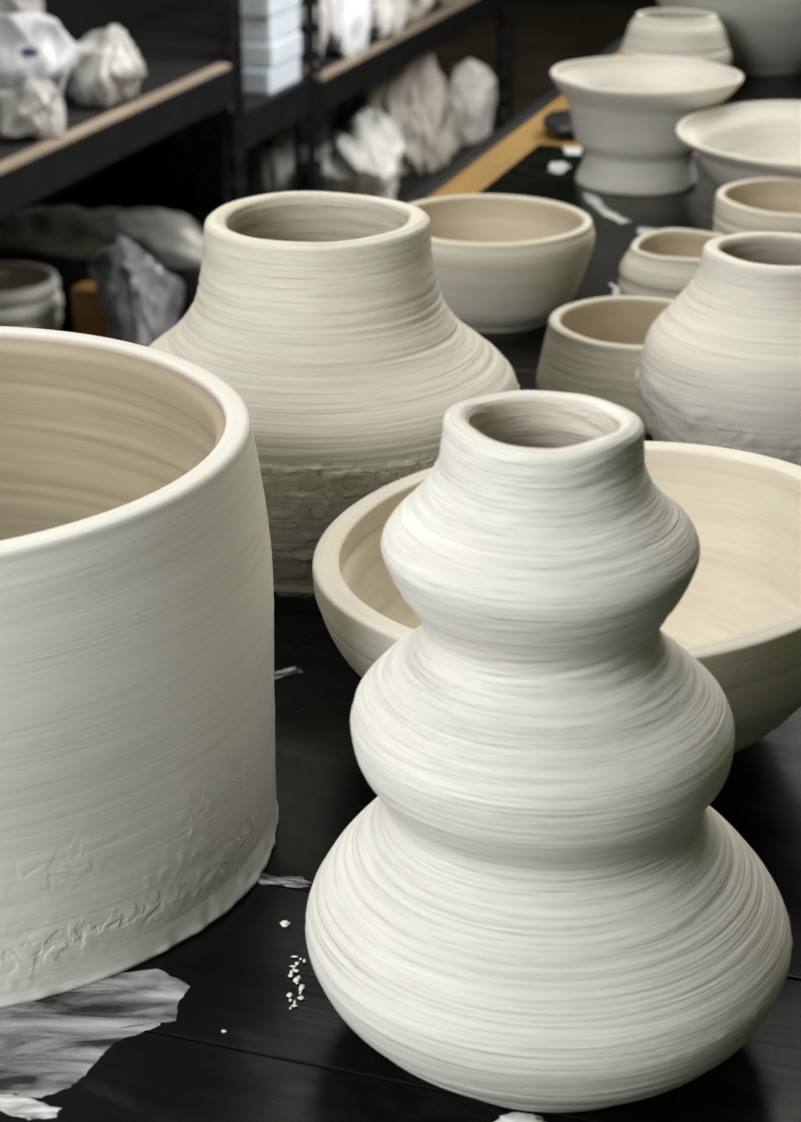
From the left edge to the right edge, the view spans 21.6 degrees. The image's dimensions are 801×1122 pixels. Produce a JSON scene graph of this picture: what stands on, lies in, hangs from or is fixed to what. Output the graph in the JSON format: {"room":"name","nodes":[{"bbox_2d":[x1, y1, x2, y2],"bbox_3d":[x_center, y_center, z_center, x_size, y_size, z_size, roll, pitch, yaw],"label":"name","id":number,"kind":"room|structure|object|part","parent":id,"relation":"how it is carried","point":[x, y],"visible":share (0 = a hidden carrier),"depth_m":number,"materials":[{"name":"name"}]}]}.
{"room":"art studio","nodes":[
{"label":"art studio","id":0,"kind":"room"},
{"bbox_2d":[432,0,660,127],"bbox_3d":[1.405,0.077,3.321,7.200,0.100,10.600,7,25,17],"label":"wall","id":1,"kind":"structure","parent":0,"point":[547,34],"depth_m":7.79,"materials":[{"name":"black paint"}]},
{"bbox_2d":[0,0,246,331],"bbox_3d":[-0.767,-0.699,2.974,0.626,1.600,1.335,7,25,17],"label":"shelving unit","id":2,"kind":"object","parent":1,"relation":"on","point":[175,92],"visible":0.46,"depth_m":3.19,"materials":[{"name":"black metal"}]},
{"bbox_2d":[0,0,43,13],"bbox_3d":[-0.635,-0.875,3.239,0.163,0.278,0.217,-6,24,-14],"label":"plastic bag","id":3,"kind":"object","parent":2,"relation":"on","point":[6,6],"visible":0.1,"depth_m":3.18,"materials":[{"name":"white plastic"}]},
{"bbox_2d":[0,261,62,329],"bbox_3d":[-0.682,-0.424,3.569,0.217,0.120,0.216,-4,24,-9],"label":"ribbed bowl","id":4,"kind":"object","parent":2,"relation":"on","point":[30,296],"visible":0.65,"depth_m":3.52,"materials":[{"name":"white ceramic"}]},
{"bbox_2d":[0,79,65,138],"bbox_3d":[-0.527,-0.633,2.934,0.100,0.080,0.113,-16,28,-32],"label":"plastic bag","id":5,"kind":"object","parent":2,"relation":"on","point":[35,109],"visible":1,"depth_m":2.90,"materials":[{"name":"white plastic"}]},
{"bbox_2d":[0,11,79,118],"bbox_3d":[-0.569,-0.723,3.045,0.201,0.156,0.171,0,24,0],"label":"plastic bag","id":6,"kind":"object","parent":2,"relation":"on","point":[33,45],"visible":0.66,"depth_m":2.99,"materials":[{"name":"white plastic"}]},
{"bbox_2d":[72,281,108,337],"bbox_3d":[-0.524,-0.423,3.590,0.055,0.099,0.050,7,25,17],"label":"carton","id":7,"kind":"object","parent":2,"relation":"on","point":[88,311],"visible":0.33,"depth_m":3.56,"materials":[{"name":"brown cardboard"}]},
{"bbox_2d":[0,249,200,326],"bbox_3d":[-0.580,-0.485,3.701,0.530,0.124,0.087,7,25,17],"label":"carton","id":8,"kind":"object","parent":2,"relation":"on","point":[71,272],"visible":0.25,"depth_m":3.64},
{"bbox_2d":[0,205,203,268],"bbox_3d":[-0.565,-0.579,3.648,0.505,0.088,0.103,8,25,17],"label":"sheet","id":9,"kind":"object","parent":8,"relation":"on","point":[174,240],"visible":0.88,"depth_m":3.60,"materials":[{"name":"grey plastic"}]},
{"bbox_2d":[69,24,145,107],"bbox_3d":[-0.435,-0.746,3.149,0.108,0.113,0.138,17,29,34],"label":"plastic bag","id":10,"kind":"object","parent":2,"relation":"on","point":[109,70],"visible":0.98,"depth_m":3.12,"materials":[{"name":"white plastic"}]},
{"bbox_2d":[88,234,183,346],"bbox_3d":[-0.439,-0.439,3.491,0.151,0.206,0.155,0,24,0],"label":"plastic bag","id":11,"kind":"object","parent":2,"relation":"on","point":[141,301],"visible":0.75,"depth_m":3.45,"materials":[{"name":"grey plastic"}]},
{"bbox_3d":[-0.289,-0.909,3.454,0.042,1.600,0.042,7,25,17],"label":"post","id":12,"kind":"part","parent":2,"relation":"part of","materials":[{"name":"black metal"}]},
{"bbox_2d":[188,77,310,148],"bbox_3d":[-0.507,-0.826,3.784,0.616,0.065,0.327,7,25,17],"label":"shelf","id":13,"kind":"object","parent":2,"relation":"attached to","point":[265,115],"visible":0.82,"depth_m":3.66,"materials":[{"name":"black metal"}]},
{"bbox_2d":[243,57,299,94],"bbox_3d":[-0.233,-0.867,3.740,0.062,0.042,0.150,7,25,17],"label":"carton","id":14,"kind":"object","parent":13,"relation":"on","point":[256,80],"visible":0.64,"depth_m":3.68,"materials":[{"name":"white cardboard"}]},
{"bbox_2d":[242,32,300,68],"bbox_3d":[-0.230,-0.907,3.723,0.062,0.042,0.146,7,25,17],"label":"carton","id":15,"kind":"object","parent":14,"relation":"on","point":[271,55],"visible":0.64,"depth_m":3.67,"materials":[{"name":"white cardboard"}]},
{"bbox_2d":[242,7,298,42],"bbox_3d":[-0.232,-0.949,3.708,0.062,0.042,0.142,7,25,17],"label":"carton","id":16,"kind":"object","parent":15,"relation":"on","point":[254,29],"visible":0.64,"depth_m":3.65,"materials":[{"name":"white cardboard"}]},
{"bbox_2d":[241,0,299,17],"bbox_3d":[-0.230,-0.987,3.686,0.062,0.042,0.150,7,25,17],"label":"carton","id":17,"kind":"object","parent":16,"relation":"on","point":[249,8],"visible":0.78,"depth_m":3.63,"materials":[{"name":"white cardboard"}]},
{"bbox_2d":[19,0,514,232],"bbox_3d":[-0.239,-1.347,4.456,0.626,1.600,1.400,7,25,17],"label":"shelving unit","id":18,"kind":"object","parent":1,"relation":"on","point":[181,28],"visible":0.26,"depth_m":4.39,"materials":[{"name":"black metal"}]},
{"bbox_3d":[-0.721,-1.124,3.946,0.042,1.600,0.042,7,25,17],"label":"post","id":19,"kind":"part","parent":18,"relation":"part of","materials":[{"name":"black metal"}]},
{"bbox_3d":[-0.534,-1.408,4.535,0.005,1.550,1.400,7,25,17],"label":"panel","id":20,"kind":"part","parent":18,"relation":"part of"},
{"bbox_2d":[246,126,293,196],"bbox_3d":[-0.276,-0.851,4.433,0.109,0.207,0.203,-6,24,-14],"label":"plastic bag","id":21,"kind":"object","parent":18,"relation":"on","point":[270,163],"visible":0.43,"depth_m":4.37,"materials":[{"name":"grey"}]},
{"bbox_3d":[-0.172,-1.052,3.782,0.042,1.600,0.042,7,25,17],"label":"post","id":22,"kind":"part","parent":18,"relation":"part of","materials":[{"name":"black metal"}]},
{"bbox_2d":[289,104,337,160],"bbox_3d":[-0.270,-1.035,4.806,0.309,0.246,0.222,-20,30,-38],"label":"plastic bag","id":23,"kind":"object","parent":18,"relation":"on","point":[328,116],"visible":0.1,"depth_m":4.80,"materials":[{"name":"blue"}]},
{"bbox_2d":[299,0,329,74],"bbox_3d":[-0.183,-1.044,3.923,0.146,0.240,0.170,12,26,25],"label":"plastic bag","id":24,"kind":"object","parent":18,"relation":"on","point":[325,13],"visible":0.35,"depth_m":3.87,"materials":[{"name":"white plastic"}]},
{"bbox_2d":[323,0,374,56],"bbox_3d":[-0.122,-1.110,4.085,0.142,0.231,0.192,0,24,0],"label":"plastic bag","id":25,"kind":"object","parent":18,"relation":"on","point":[350,20],"visible":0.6,"depth_m":4.05,"materials":[{"name":"white plastic"}]},
{"bbox_2d":[317,106,403,199],"bbox_3d":[-0.080,-0.848,4.423,0.195,0.210,0.433,2,24,6],"label":"plastic bag","id":26,"kind":"object","parent":18,"relation":"on","point":[363,156],"visible":0.81,"depth_m":4.29,"materials":[{"name":"white plastic"}]},
{"bbox_2d":[368,0,409,39],"bbox_3d":[-0.062,-1.196,4.268,0.172,0.243,0.244,1,24,3],"label":"plastic bag","id":27,"kind":"object","parent":18,"relation":"on","point":[388,18],"visible":0.54,"depth_m":4.21,"materials":[{"name":"white plastic"}]},
{"bbox_2d":[359,51,458,175],"bbox_3d":[0.008,-1.044,4.769,0.245,0.292,0.270,-19,30,-36],"label":"plastic bag","id":28,"kind":"object","parent":18,"relation":"on","point":[415,96],"visible":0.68,"depth_m":4.70,"materials":[{"name":"white plastic"}]},
{"bbox_2d":[405,0,435,23],"bbox_3d":[0.015,-1.247,4.447,0.159,0.193,0.202,-4,24,-10],"label":"plastic bag","id":29,"kind":"object","parent":18,"relation":"on","point":[418,9],"visible":0.4,"depth_m":4.41,"materials":[{"name":"white plastic"}]},
{"bbox_2d":[432,0,458,4],"bbox_3d":[0.066,-1.342,4.660,0.161,0.197,0.268,0,24,0],"label":"plastic bag","id":30,"kind":"object","parent":18,"relation":"on","point":[437,2],"visible":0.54,"depth_m":4.64,"materials":[{"name":"white plastic"}]},
{"bbox_2d":[447,59,496,144],"bbox_3d":[0.152,-1.103,5.024,0.130,0.196,0.133,17,29,33],"label":"plastic bag","id":31,"kind":"object","parent":18,"relation":"on","point":[471,87],"visible":0.71,"depth_m":4.99,"materials":[{"name":"white plastic"}]},
{"bbox_3d":[0.250,-1.569,4.965,0.042,1.600,0.042,7,25,17],"label":"post","id":32,"kind":"part","parent":18,"relation":"part of","materials":[{"name":"black metal"}]},
{"bbox_2d":[0,35,800,1121],"bbox_3d":[0.748,0.139,1.992,1.578,0.850,3.270,7,25,17],"label":"table","id":33,"kind":"object","parent":1,"relation":"on","point":[272,1062],"visible":0.16,"depth_m":0.85,"materials":[{"name":"black wood"}]},
{"bbox_2d":[0,1093,61,1119],"bbox_3d":[-0.146,0.203,0.783,0.040,0.001,0.013,5,24,12],"label":"flake","id":34,"kind":"object","parent":33,"relation":"on","point":[7,1101],"visible":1,"depth_m":0.78,"materials":[{"name":"white"}]},
{"bbox_2d":[0,969,185,1097],"bbox_3d":[-0.141,0.188,0.819,0.132,0.001,0.068,-10,26,-22],"label":"smear","id":35,"kind":"object","parent":33,"relation":"on","point":[172,992],"visible":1,"depth_m":0.83,"materials":[{"name":"grey"}]},
{"bbox_2d":[0,326,278,1008],"bbox_3d":[-0.209,0.032,0.932,0.316,0.196,0.316,0,24,0],"label":"pot","id":36,"kind":"object","parent":33,"relation":"on","point":[139,805],"visible":1,"depth_m":0.85,"materials":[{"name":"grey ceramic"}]},
{"bbox_2d":[258,879,308,886],"bbox_3d":[-0.061,0.140,0.928,0.047,0.001,0.011,6,24,14],"label":"slip streak","id":37,"kind":"object","parent":33,"relation":"on","point":[288,880],"visible":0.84,"depth_m":0.93,"materials":[{"name":"white"}]},
{"bbox_2d":[280,920,289,926],"bbox_3d":[-0.049,0.154,0.894,0.005,0.002,0.004,0,24,0],"label":"crumb","id":38,"kind":"object","parent":33,"relation":"on","point":[284,923],"visible":1,"depth_m":0.89,"materials":[{"name":"white ceramic"}]},
{"bbox_2d":[278,668,299,672],"bbox_3d":[-0.070,0.062,1.107,0.041,0.001,0.012,-12,26,-26],"label":"slip streak","id":39,"kind":"object","parent":33,"relation":"on","point":[286,668],"visible":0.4,"depth_m":1.11,"materials":[{"name":"white"}]},
{"bbox_2d":[148,191,519,593],"bbox_3d":[-0.049,-0.111,1.258,0.244,0.197,0.248,0,24,0],"label":"vase","id":40,"kind":"object","parent":33,"relation":"on","point":[327,314],"visible":0.66,"depth_m":1.17,"materials":[{"name":"beige ceramic"}]},
{"bbox_2d":[408,194,594,332],"bbox_3d":[0.071,-0.238,1.693,0.168,0.081,0.168,-10,25,-21],"label":"round bowl","id":41,"kind":"object","parent":33,"relation":"on","point":[504,263],"visible":0.74,"depth_m":1.64,"materials":[{"name":"ceramic"}]},
{"bbox_2d":[495,1112,544,1121],"bbox_3d":[0.044,0.206,0.774,0.021,0.002,0.009,0,24,0],"label":"crumb","id":42,"kind":"object","parent":33,"relation":"on","point":[513,1116],"visible":1,"depth_m":0.77,"materials":[{"name":"white ceramic"}]},
{"bbox_2d":[305,390,792,1111],"bbox_3d":[0.057,0.066,0.780,0.187,0.255,0.187,-15,28,-30],"label":"vase","id":43,"kind":"object","parent":33,"relation":"on","point":[541,902],"visible":1,"depth_m":0.73,"materials":[{"name":"white ceramic"}]},
{"bbox_2d":[312,441,800,753],"bbox_3d":[0.097,0.029,1.045,0.279,0.110,0.277,14,27,30],"label":"bowl","id":44,"kind":"object","parent":33,"relation":"on","point":[738,615],"visible":0.34,"depth_m":1.09,"materials":[{"name":"beige ceramic"}]},
{"bbox_2d":[542,109,573,133],"bbox_3d":[0.192,-0.493,2.354,0.068,0.018,0.104,7,25,17],"label":"rubber kidney","id":45,"kind":"object","parent":33,"relation":"on","point":[558,122],"visible":0.53,"depth_m":2.33,"materials":[{"name":"black rubber"}]},
{"bbox_2d":[549,162,569,172],"bbox_3d":[0.166,-0.410,2.188,0.023,0.001,0.055,5,24,10],"label":"slip streak","id":46,"kind":"object","parent":33,"relation":"on","point":[562,165],"visible":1,"depth_m":2.19,"materials":[{"name":"white"}]},
{"bbox_2d":[563,146,581,154],"bbox_3d":[0.186,-0.442,2.259,0.020,0.001,0.042,0,24,0],"label":"slip streak","id":47,"kind":"object","parent":33,"relation":"on","point":[568,150],"visible":1,"depth_m":2.26,"materials":[{"name":"white"}]},
{"bbox_2d":[536,296,672,433],"bbox_3d":[0.171,-0.144,1.501,0.148,0.061,0.148,2,24,4],"label":"clay cup","id":48,"kind":"object","parent":33,"relation":"on","point":[593,347],"visible":0.45,"depth_m":1.47,"materials":[{"name":"beige ceramic"}]},
{"bbox_2d":[582,192,630,221],"bbox_3d":[0.195,-0.343,2.032,0.018,0.001,0.128,-6,24,-13],"label":"slip streak","id":49,"kind":"object","parent":33,"relation":"on","point":[593,200],"visible":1,"depth_m":2.02,"materials":[{"name":"white"}]},
{"bbox_2d":[608,283,619,295],"bbox_3d":[0.183,-0.220,1.752,0.015,0.001,0.084,0,24,0],"label":"slip streak","id":50,"kind":"object","parent":33,"relation":"on","point":[615,288],"visible":0.32,"depth_m":1.77,"materials":[{"name":"white"}]},
{"bbox_2d":[550,56,742,194],"bbox_3d":[0.245,-0.436,2.110,0.190,0.110,0.190,-6,24,-14],"label":"footed bowl","id":51,"kind":"object","parent":33,"relation":"on","point":[626,112],"visible":0.91,"depth_m":2.07,"materials":[{"name":"ceramic"}]},
{"bbox_2d":[637,227,655,233],"bbox_3d":[0.229,-0.305,1.946,0.021,0.001,0.042,-4,24,-8],"label":"slip streak","id":52,"kind":"object","parent":33,"relation":"on","point":[641,229],"visible":0.48,"depth_m":1.95,"materials":[{"name":"white"}]},
{"bbox_2d":[618,228,724,299],"bbox_3d":[0.236,-0.233,1.713,0.115,0.055,0.116,0,24,0],"label":"bowl","id":53,"kind":"object","parent":33,"relation":"on","point":[661,263],"visible":0.44,"depth_m":1.69,"materials":[{"name":"ceramic"}]},
{"bbox_2d":[619,8,731,66],"bbox_3d":[0.332,-0.613,2.536,0.134,0.093,0.134,7,25,16],"label":"jar","id":54,"kind":"object","parent":33,"relation":"on","point":[667,32],"visible":0.54,"depth_m":2.49,"materials":[{"name":"ceramic"}]},
{"bbox_2d":[635,232,800,465],"bbox_3d":[0.241,-0.130,1.359,0.174,0.151,0.172,0,24,0],"label":"vase","id":55,"kind":"object","parent":33,"relation":"on","point":[720,366],"visible":0.88,"depth_m":1.30,"materials":[{"name":"ceramic"}]},
{"bbox_2d":[657,0,800,75],"bbox_3d":[0.458,-0.753,2.663,0.280,0.248,0.279,7,25,16],"label":"bowl","id":56,"kind":"object","parent":33,"relation":"on","point":[763,37],"visible":0.66,"depth_m":2.59,"materials":[{"name":"ceramic"}]},
{"bbox_2d":[676,101,800,186],"bbox_3d":[0.398,-0.360,1.963,0.283,0.088,0.284,-2,24,-4],"label":"dish","id":57,"kind":"object","parent":33,"relation":"on","point":[761,139],"visible":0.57,"depth_m":2.04,"materials":[{"name":"ceramic"}]},
{"bbox_2d":[713,177,800,235],"bbox_3d":[0.337,-0.277,1.790,0.141,0.073,0.140,2,24,6],"label":"bowl","id":58,"kind":"object","parent":33,"relation":"on","point":[771,204],"visible":0.42,"depth_m":1.79,"materials":[{"name":"ceramic"}]},
{"bbox_2d":[534,0,659,6],"bbox_3d":[3.020,-3.271,7.425,7.300,2.950,0.102,7,25,17],"label":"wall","id":59,"kind":"structure","parent":0,"point":[654,3],"depth_m":8.56,"materials":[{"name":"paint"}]}
]}

